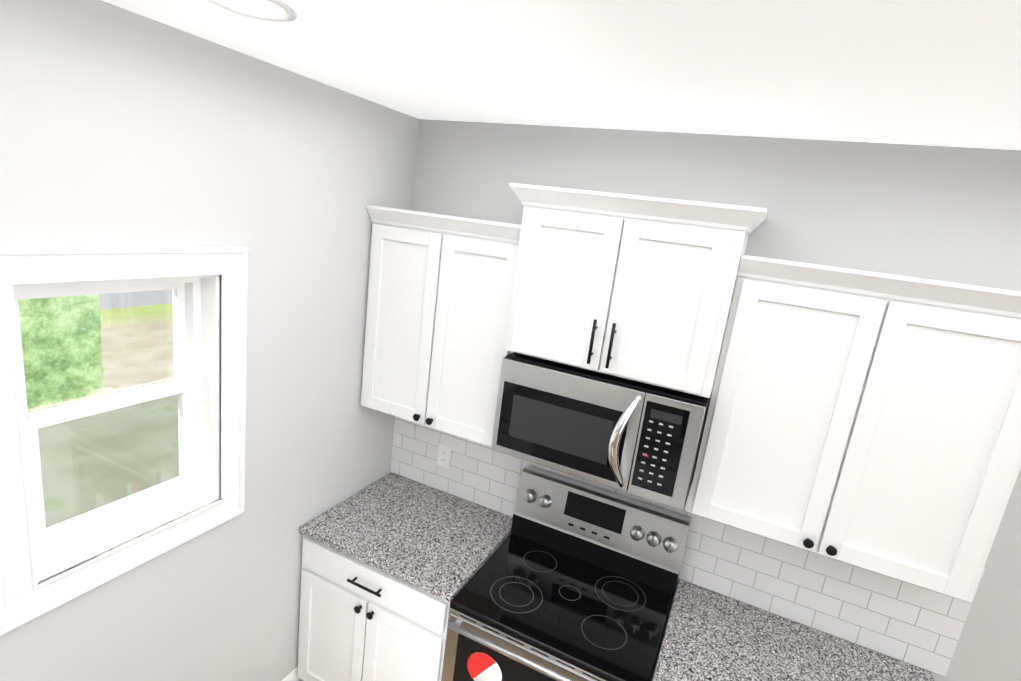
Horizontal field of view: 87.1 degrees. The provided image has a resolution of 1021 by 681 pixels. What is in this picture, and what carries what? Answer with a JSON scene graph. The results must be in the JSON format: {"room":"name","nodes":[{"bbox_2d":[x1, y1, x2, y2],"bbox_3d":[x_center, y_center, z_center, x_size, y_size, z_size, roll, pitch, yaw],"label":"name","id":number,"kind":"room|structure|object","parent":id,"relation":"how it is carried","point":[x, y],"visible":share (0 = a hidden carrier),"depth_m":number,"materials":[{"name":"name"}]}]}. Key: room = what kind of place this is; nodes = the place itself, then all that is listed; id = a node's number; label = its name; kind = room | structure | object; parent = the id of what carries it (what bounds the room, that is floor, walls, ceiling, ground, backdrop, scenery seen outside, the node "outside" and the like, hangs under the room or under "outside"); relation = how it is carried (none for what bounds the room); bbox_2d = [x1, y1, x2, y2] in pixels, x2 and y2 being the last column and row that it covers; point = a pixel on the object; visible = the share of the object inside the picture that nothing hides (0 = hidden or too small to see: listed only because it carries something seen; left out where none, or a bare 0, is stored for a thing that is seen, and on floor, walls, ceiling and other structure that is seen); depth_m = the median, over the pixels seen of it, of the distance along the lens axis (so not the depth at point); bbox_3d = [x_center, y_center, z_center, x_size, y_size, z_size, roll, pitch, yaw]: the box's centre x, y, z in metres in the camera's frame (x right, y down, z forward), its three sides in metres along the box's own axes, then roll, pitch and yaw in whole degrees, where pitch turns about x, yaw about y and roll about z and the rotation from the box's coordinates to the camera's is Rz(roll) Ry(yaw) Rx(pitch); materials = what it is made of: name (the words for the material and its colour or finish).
{"room":"kitchen","nodes":[
{"label":"kitchen","id":0,"kind":"room"},
{"bbox_2d":[0,0,418,680],"bbox_3d":[-2.179,0.809,-0.310,0.160,2.740,7.450,13,14,23],"label":"wall","id":1,"kind":"structure","parent":0,"point":[120,126],"depth_m":1.84,"materials":[{"name":"grey paint"}]},
{"bbox_2d":[0,245,247,635],"bbox_3d":[-1.183,0.206,1.634,0.180,1.004,0.734,13,14,23],"label":"window","id":2,"kind":"structure","parent":1,"relation":"in","point":[85,536],"depth_m":1.63,"materials":[{"name":"white"}]},
{"bbox_2d":[282,667,298,680],"bbox_3d":[-1.319,1.736,1.928,0.015,0.155,1.428,13,14,23],"label":"baseboard","id":3,"kind":"structure","parent":1,"relation":"attached to","point":[292,675],"depth_m":2.53,"materials":[{"name":"white wood"}]},
{"bbox_2d":[102,0,1020,149],"bbox_3d":[1.209,0.168,-2.026,7.320,0.100,7.450,13,14,23],"label":"ceiling","id":4,"kind":"structure","parent":0,"point":[946,73],"depth_m":1.29,"materials":[{"name":"white paint"}]},
{"bbox_2d":[207,0,296,21],"bbox_3d":[-0.585,-0.753,1.206,0.196,0.007,0.196,13,14,23],"label":"recessed light","id":5,"kind":"object","parent":4,"relation":"in","point":[273,10],"visible":0.98,"depth_m":1.23,"materials":[{"name":"white plastic"}]},
{"bbox_2d":[412,119,1020,680],"bbox_3d":[2.649,0.998,1.516,7.160,2.740,0.160,13,14,23],"label":"wall","id":6,"kind":"structure","parent":0,"point":[938,213],"depth_m":1.91,"materials":[{"name":"grey paint"}]},
{"bbox_2d":[361,205,520,446],"bbox_3d":[-0.269,-0.083,2.432,0.759,0.938,0.340,13,14,23],"label":"upper cabinet","id":7,"kind":"object","parent":6,"relation":"attached to","point":[440,296],"visible":0.9,"depth_m":2.30,"materials":[{"name":"white wood"}]},
{"bbox_2d":[506,183,766,397],"bbox_3d":[0.431,-0.211,2.023,0.854,0.626,0.438,13,14,23],"label":"upper cabinet","id":8,"kind":"object","parent":6,"relation":"attached to","point":[636,288],"visible":1,"depth_m":1.84,"materials":[{"name":"white wood"}]},
{"bbox_2d":[491,352,712,509],"bbox_3d":[0.354,0.303,2.115,0.756,0.392,0.494,13,14,23],"label":"over-the-range microwave","id":9,"kind":"object","parent":8,"relation":"attached to","point":[641,439],"visible":0.96,"depth_m":1.95,"materials":[{"name":"silver metal"}]},
{"bbox_2d":[390,416,984,676],"bbox_3d":[0.500,0.706,2.390,2.500,0.554,0.008,13,14,23],"label":"tile backsplash","id":10,"kind":"structure","parent":6,"relation":"attached to","point":[912,624],"depth_m":2.16,"materials":[{"name":"white tile"}]},
{"bbox_2d":[437,444,450,468],"bbox_3d":[-0.342,0.596,2.763,0.072,0.115,0.005,13,14,23],"label":"outlet","id":11,"kind":"object","parent":10,"relation":"attached to","point":[444,453],"visible":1,"depth_m":2.76,"materials":[{"name":"white plastic"}]},
{"bbox_2d":[686,255,1020,602],"bbox_3d":[1.162,0.248,1.810,0.899,0.948,0.340,13,14,23],"label":"upper cabinet","id":12,"kind":"object","parent":6,"relation":"attached to","point":[869,420],"visible":1,"depth_m":1.68,"materials":[{"name":"white wood"}]},
{"bbox_3d":[0.864,2.890,-1.395,7.320,0.050,7.450,13,14,23],"label":"floor","id":13,"kind":"structure","parent":0,"visible":0},
{"bbox_2d":[297,535,498,680],"bbox_3d":[-0.506,1.308,2.591,0.779,0.883,0.683,13,14,23],"label":"base cabinet","id":14,"kind":"object","parent":13,"relation":"on","point":[359,620],"visible":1,"depth_m":2.29,"materials":[{"name":"white wood"}]},
{"bbox_2d":[299,472,512,601],"bbox_3d":[-0.444,0.864,2.502,0.779,0.030,0.653,13,14,23],"label":"countertop","id":15,"kind":"structure","parent":14,"relation":"on","point":[437,543],"depth_m":2.42,"materials":[{"name":"stone"}]},
{"bbox_2d":[441,464,691,680],"bbox_3d":[0.204,1.308,2.244,0.761,1.214,0.682,13,14,23],"label":"range","id":16,"kind":"object","parent":13,"relation":"on","point":[572,580],"visible":1,"depth_m":2.18,"materials":[{"name":"black glass"}]},
{"bbox_3d":[0.914,1.632,1.973,0.853,0.883,0.683,13,14,23],"label":"cabinet","id":17,"kind":"object","parent":13,"relation":"on","visible":0},
{"bbox_2d":[652,579,933,680],"bbox_3d":[1.004,1.193,1.872,0.913,0.030,0.653,13,14,23],"label":"countertop","id":18,"kind":"structure","parent":17,"relation":"on","point":[709,635],"depth_m":1.99,"materials":[{"name":"stone"}]},
{"label":"outside","id":19,"kind":"structure","parent":0,"visible":0},
{"bbox_2d":[28,289,178,527],"bbox_3d":[-19.427,0.684,-1.076,30.220,0.001,100.000,13,14,23],"label":"lawn","id":20,"kind":"structure","parent":19,"point":[125,333],"depth_m":6.00,"materials":[{"name":"green plant"}]},
{"bbox_2d":[18,294,103,409],"bbox_3d":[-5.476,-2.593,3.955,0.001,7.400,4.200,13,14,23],"label":"trees","id":21,"kind":"object","parent":20,"relation":"on","point":[82,344],"depth_m":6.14,"materials":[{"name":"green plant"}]}
]}

